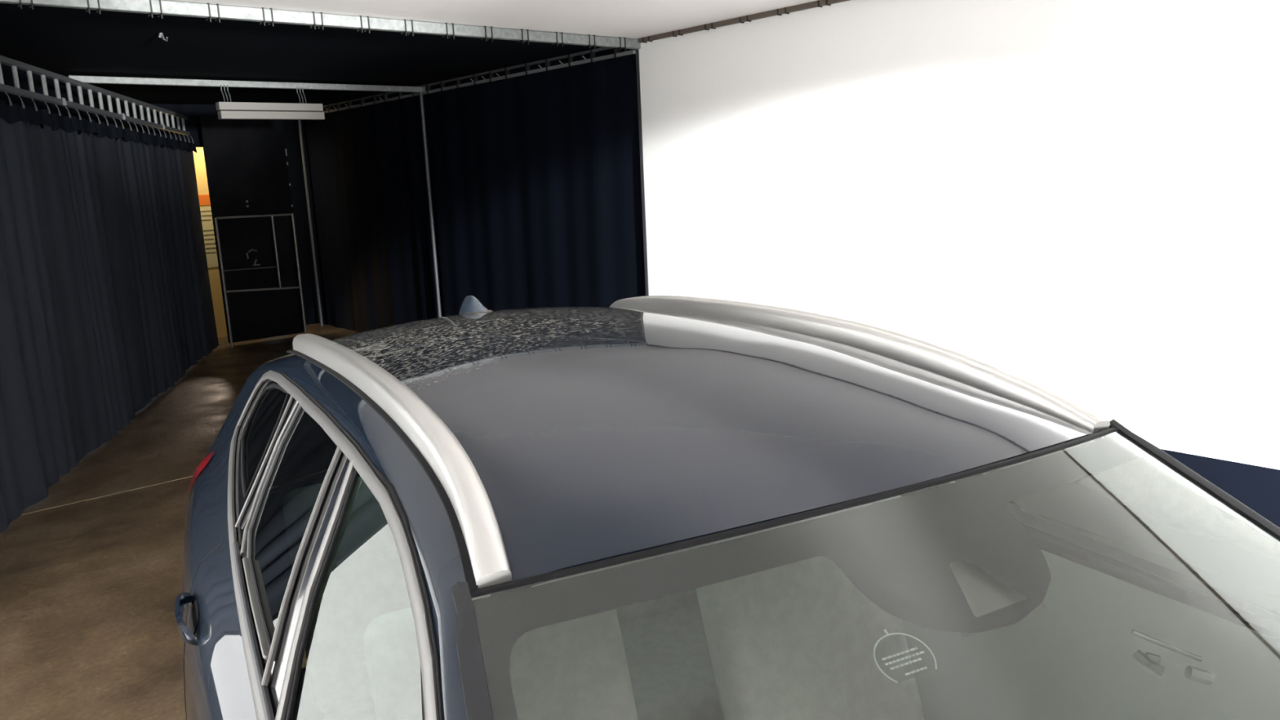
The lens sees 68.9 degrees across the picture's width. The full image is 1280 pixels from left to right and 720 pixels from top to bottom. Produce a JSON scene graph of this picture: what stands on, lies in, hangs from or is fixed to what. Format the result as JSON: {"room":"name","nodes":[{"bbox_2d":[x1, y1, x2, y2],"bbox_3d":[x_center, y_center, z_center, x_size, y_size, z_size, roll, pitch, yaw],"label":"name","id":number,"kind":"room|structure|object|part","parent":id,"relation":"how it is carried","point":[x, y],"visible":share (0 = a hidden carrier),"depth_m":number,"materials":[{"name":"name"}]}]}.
{"room":"garage","nodes":[
{"label":"garage","id":0,"kind":"room"},
{"bbox_2d":[0,63,148,133],"bbox_3d":[-5.260,-2.261,8.206,0.040,0.520,7.600,-5,11,-13],"label":"wall","id":1,"kind":"structure","parent":0,"point":[6,70],"depth_m":8.66,"materials":[{"name":"grey metal"}]},
{"bbox_2d":[0,323,359,719],"bbox_3d":[-3.871,1.257,4.841,18.000,0.100,26.000,-12,15,-40],"label":"floor","id":2,"kind":"structure","parent":0,"point":[90,589],"depth_m":5.05,"materials":[{"name":"brown concrete"}]},
{"bbox_2d":[21,475,192,515],"bbox_3d":[-3.728,0.940,6.154,4.400,0.003,0.015,-12,15,-40],"label":"trim","id":3,"kind":"structure","parent":2,"relation":"on","point":[189,476],"depth_m":6.26,"materials":[{"name":"brown"}]},
{"bbox_2d":[192,146,227,337],"bbox_3d":[-5.859,-1.798,12.781,1.070,3.000,0.030,-12,15,-40],"label":"board","id":4,"kind":"object","parent":2,"relation":"on","point":[199,160],"visible":0.21,"depth_m":12.86,"materials":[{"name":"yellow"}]},
{"bbox_2d":[198,194,210,205],"bbox_3d":[-5.881,-2.174,12.675,0.280,0.140,0.007,-12,15,-40],"label":"notice","id":5,"kind":"object","parent":4,"relation":"attached to","point":[203,199],"visible":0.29,"depth_m":12.65,"materials":[{"name":"orange paper"}]},
{"bbox_2d":[200,206,218,267],"bbox_3d":[-5.859,-1.683,12.770,0.280,0.820,0.011,-12,15,-40],"label":"paper notice","id":6,"kind":"object","parent":4,"relation":"attached to","point":[206,211],"visible":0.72,"depth_m":12.74,"materials":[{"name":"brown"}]},
{"bbox_2d":[213,213,306,347],"bbox_3d":[-4.918,-1.072,12.306,1.117,1.679,0.062,-12,14,-39],"label":"gate","id":7,"kind":"object","parent":2,"relation":"on","point":[272,215],"visible":0.88,"depth_m":12.25,"materials":[{"name":"silver metal"}]},
{"bbox_3d":[-5.339,-0.983,11.977,0.032,1.668,0.034,-12,15,-40],"label":"gate post","id":8,"kind":"part","parent":7,"relation":"part of","materials":[{"name":"silver metal"}]},
{"bbox_3d":[-4.991,-1.866,12.106,0.970,0.038,0.030,-12,15,-40],"label":"rail","id":9,"kind":"part","parent":7,"relation":"part of","materials":[{"name":"silver metal"}]},
{"bbox_3d":[-4.950,-0.930,12.290,0.972,0.078,0.030,-12,15,-40],"label":"rail","id":10,"kind":"part","parent":7,"relation":"part of","materials":[{"name":"silver metal"}]},
{"bbox_3d":[-4.591,-1.133,12.577,0.032,1.668,0.034,-12,15,-40],"label":"gate post","id":11,"kind":"part","parent":7,"relation":"part of","materials":[{"name":"silver metal"}]},
{"bbox_2d":[297,120,323,325],"bbox_3d":[-4.738,-1.954,13.434,0.044,2.960,0.044,-12,15,-40],"label":"support pole","id":12,"kind":"object","parent":2,"relation":"on","point":[299,121],"visible":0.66,"depth_m":13.41,"materials":[{"name":"grey metal"}]},
{"bbox_2d":[418,92,441,317],"bbox_3d":[-2.405,-1.551,10.803,0.042,2.985,0.042,-12,15,-40],"label":"support pole","id":13,"kind":"object","parent":2,"relation":"on","point":[421,98],"visible":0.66,"depth_m":10.74,"materials":[{"name":"grey metal"}]},
{"bbox_2d":[174,295,1279,719],"bbox_3d":[0.237,0.817,1.713,2.220,1.614,4.570,-8,13,-28],"label":"car","id":14,"kind":"object","parent":2,"relation":"on","point":[649,507],"visible":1,"depth_m":1.71,"materials":[{"name":"blue paint"}]},
{"bbox_3d":[-1.000,0.565,2.057,0.042,0.043,0.250,-8,13,-28],"label":"door handle","id":15,"kind":"part","parent":14,"relation":"part of","materials":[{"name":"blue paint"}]},
{"bbox_2d":[189,599,199,634],"bbox_3d":[-0.987,0.574,2.065,0.024,0.050,0.130,-8,13,-28],"label":"door handle","id":16,"kind":"object","parent":14,"relation":"on","point":[194,613],"depth_m":2.06,"materials":[{"name":"grey metal"}]},
{"bbox_2d":[184,451,214,529],"bbox_3d":[-1.421,0.447,3.001,0.363,0.380,0.066,9,16,44],"label":"tail lamp","id":17,"kind":"object","parent":14,"relation":"attached to","point":[200,473],"depth_m":2.92,"materials":[{"name":"red plastic"}]},
{"bbox_3d":[-0.841,0.221,2.099,0.166,0.288,0.016,-10,14,-35],"label":"door frame","id":18,"kind":"part","parent":14,"relation":"part of","materials":[{"name":"grey metal"}]},
{"bbox_3d":[-0.808,0.245,2.003,0.067,0.296,0.198,4,13,29],"label":"door frame","id":19,"kind":"part","parent":14,"relation":"part of","materials":[{"name":"grey metal"}]},
{"bbox_3d":[-0.580,0.340,1.583,0.042,0.340,0.249,2,12,22],"label":"door frame","id":20,"kind":"part","parent":14,"relation":"part of","materials":[{"name":"grey metal"}]},
{"bbox_3d":[-0.521,0.357,1.476,0.050,0.338,0.271,1,12,16],"label":"door frame","id":21,"kind":"part","parent":14,"relation":"part of","materials":[{"name":"grey metal"}]},
{"bbox_3d":[-0.571,0.367,1.591,0.215,0.431,2.379,-8,12,-26],"label":"window trim","id":22,"kind":"part","parent":14,"relation":"part of","materials":[{"name":"grey metal"}]},
{"bbox_3d":[-0.570,0.067,1.907,0.080,0.143,1.802,-8,12,-26],"label":"roof rail","id":23,"kind":"part","parent":14,"relation":"part of","materials":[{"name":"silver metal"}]},
{"bbox_3d":[-0.059,0.621,0.676,0.025,0.549,1.029,-6,12,-16],"label":"pillar trim","id":24,"kind":"part","parent":14,"relation":"part of","materials":[{"name":"grey"}]},
{"bbox_3d":[-0.238,0.743,1.814,0.500,0.579,0.292,-8,13,-28],"label":"seat","id":25,"kind":"part","parent":14,"relation":"part of","materials":[{"name":"fabric"}]},
{"bbox_3d":[-0.356,0.563,2.759,1.250,0.579,0.292,-8,13,-28],"label":"seat","id":26,"kind":"part","parent":14,"relation":"part of","materials":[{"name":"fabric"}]},
{"bbox_3d":[-0.173,0.931,2.517,1.250,0.160,0.500,-8,13,-28],"label":"seat","id":27,"kind":"part","parent":14,"relation":"part of","materials":[{"name":"fabric"}]},
{"bbox_3d":[-0.145,0.018,2.211,1.196,0.206,2.159,-8,13,-28],"label":"roof panel","id":28,"kind":"part","parent":14,"relation":"part of","materials":[{"name":"paint"}]},
{"bbox_3d":[0.392,0.650,2.149,0.500,0.579,0.292,-8,13,-28],"label":"seat","id":29,"kind":"part","parent":14,"relation":"part of","materials":[{"name":"fabric"}]},
{"bbox_3d":[0.339,-0.068,2.391,0.080,0.143,1.802,-9,13,-30],"label":"roof rail","id":30,"kind":"part","parent":14,"relation":"part of","materials":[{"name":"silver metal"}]},
{"bbox_3d":[0.665,0.185,2.249,0.215,0.431,2.379,-9,13,-29],"label":"window trim","id":31,"kind":"part","parent":14,"relation":"part of","materials":[{"name":"grey"}]},
{"bbox_3d":[1.196,0.435,1.343,0.025,0.549,1.029,-12,15,-40],"label":"pillar trim","id":32,"kind":"part","parent":14,"relation":"part of","materials":[{"name":"grey"}]},
{"bbox_2d":[142,103,319,324],"bbox_3d":[-5.401,-1.828,12.650,2.300,3.070,0.980,-12,15,-40],"label":"wall","id":33,"kind":"structure","parent":0,"point":[291,127],"depth_m":13.50,"materials":[{"name":"black paint"}]},
{"bbox_2d":[0,54,190,135],"bbox_3d":[-4.633,-2.180,7.672,0.066,0.235,8.250,-5,11,-13],"label":"curtain rail","id":34,"kind":"object","parent":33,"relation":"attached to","point":[15,64],"visible":1,"depth_m":7.79,"materials":[{"name":"grey metal"}]},
{"bbox_2d":[199,116,304,342],"bbox_3d":[-5.034,-1.711,12.246,1.034,2.875,0.092,-12,15,-40],"label":"door","id":35,"kind":"structure","parent":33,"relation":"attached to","point":[246,163],"depth_m":12.23,"materials":[{"name":"metal"}]},
{"bbox_2d":[0,0,817,106],"bbox_3d":[-3.764,-1.805,4.115,11.200,0.066,19.500,-12,15,-40],"label":"ceiling","id":36,"kind":"structure","parent":0,"point":[62,41],"depth_m":7.15,"materials":[{"name":"black paint"}]},
{"bbox_2d":[158,32,168,41],"bbox_3d":[-3.328,-2.256,6.512,0.068,0.068,0.025,-2,11,2],"label":"ceiling hook","id":37,"kind":"object","parent":36,"relation":"attached to","point":[161,34],"visible":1,"depth_m":6.51,"materials":[{"name":"grey metal"}]},
{"bbox_2d":[67,75,426,92],"bbox_3d":[-3.753,-2.773,9.413,3.520,0.060,0.060,-12,15,-40],"label":"steel beam","id":38,"kind":"structure","parent":36,"relation":"attached to","point":[87,79],"depth_m":9.21,"materials":[{"name":"grey metal"}]},
{"bbox_2d":[215,84,324,119],"bbox_3d":[-3.704,-2.576,9.340,1.038,0.332,0.161,-12,15,-40],"label":"hanging lamp","id":39,"kind":"object","parent":38,"relation":"hanging from","point":[227,110],"visible":1,"depth_m":9.27,"materials":[{"name":"grey metal"}]},
{"bbox_3d":[-3.685,-2.528,9.323,1.030,0.074,0.100,-12,15,-40],"label":"panel","id":40,"kind":"part","parent":39,"relation":"part of","materials":[{"name":"grey"}]},
{"bbox_3d":[-3.675,-2.448,9.345,1.030,0.076,0.100,-12,15,-40],"label":"panel","id":41,"kind":"part","parent":39,"relation":"part of","materials":[{"name":"grey"}]},
{"bbox_2d":[0,0,640,51],"bbox_3d":[-1.932,-2.215,6.149,5.190,0.109,0.072,-12,15,-40],"label":"rail","id":42,"kind":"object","parent":36,"relation":"attached to","point":[159,7],"depth_m":6.01,"materials":[{"name":"silver metal"}]},
{"bbox_2d":[322,47,635,113],"bbox_3d":[-2.449,-3.035,10.495,0.050,0.107,7.270,-12,15,-40],"label":"rail","id":43,"kind":"object","parent":36,"relation":"attached to","point":[593,59],"visible":0.77,"depth_m":9.41,"materials":[{"name":"silver metal"}]},
{"bbox_2d":[301,120,325,324],"bbox_3d":[-4.784,-1.987,13.597,0.020,2.945,0.271,-11,14,-36],"label":"post","id":44,"kind":"object","parent":43,"relation":"hanging from","point":[302,121],"visible":0.52,"depth_m":13.52,"materials":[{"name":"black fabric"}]},
{"bbox_2d":[304,95,444,332],"bbox_3d":[-3.520,-1.759,12.156,0.070,2.945,3.510,-12,15,-40],"label":"curtain","id":45,"kind":"object","parent":43,"relation":"hanging from","point":[367,164],"visible":0.92,"depth_m":11.99,"materials":[{"name":"black fabric"}]},
{"bbox_2d":[426,53,645,316],"bbox_3d":[-1.148,-1.342,9.484,0.047,2.955,3.645,-12,15,-40],"label":"curtain","id":46,"kind":"object","parent":43,"relation":"hanging from","point":[537,176],"visible":0.76,"depth_m":9.19,"materials":[{"name":"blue fabric"}]},
{"bbox_2d":[304,48,636,324],"bbox_3d":[-2.960,-1.735,11.641,0.040,3.070,9.400,-12,15,-40],"label":"wall","id":47,"kind":"structure","parent":0,"point":[609,51],"depth_m":10.25,"materials":[{"name":"grey metal"}]},
{"bbox_2d":[638,0,1279,469],"bbox_3d":[3.394,-0.749,4.309,0.060,2.720,10.100,-12,15,-40],"label":"wall","id":48,"kind":"structure","parent":0,"point":[1077,200],"depth_m":5.56,"materials":[{"name":"white paint"}]},
{"bbox_2d":[635,49,648,296],"bbox_3d":[0.051,-1.129,8.099,0.036,2.990,0.034,-12,15,-40],"label":"edging","id":49,"kind":"object","parent":48,"relation":"attached to","point":[637,51],"visible":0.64,"depth_m":7.99,"materials":[{"name":"grey metal"}]},
{"bbox_2d":[638,0,849,43],"bbox_3d":[3.312,-2.058,4.002,0.041,0.051,10.060,-12,15,-40],"label":"rail","id":50,"kind":"object","parent":48,"relation":"attached to","point":[820,3],"visible":0.94,"depth_m":6.87,"materials":[{"name":"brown metal"}]},
{"bbox_2d":[1160,448,1279,528],"bbox_3d":[3.454,0.757,4.600,0.054,0.350,10.100,-12,15,-40],"label":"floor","id":51,"kind":"structure","parent":48,"relation":"attached to","point":[1257,487],"depth_m":4.88,"materials":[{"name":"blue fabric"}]},
{"bbox_3d":[-2.360,0.552,-1.045,4.700,2.720,9.042,-12,15,-40],"label":"wall","id":52,"kind":"structure","parent":0,"visible":0},
{"bbox_2d":[0,91,218,532],"bbox_3d":[-4.567,-0.749,7.952,0.105,2.671,8.515,-5,11,-13],"label":"curtain","id":53,"kind":"object","parent":52,"relation":"hanging from","point":[106,304],"visible":1,"depth_m":7.46,"materials":[{"name":"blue fabric"}]}
]}

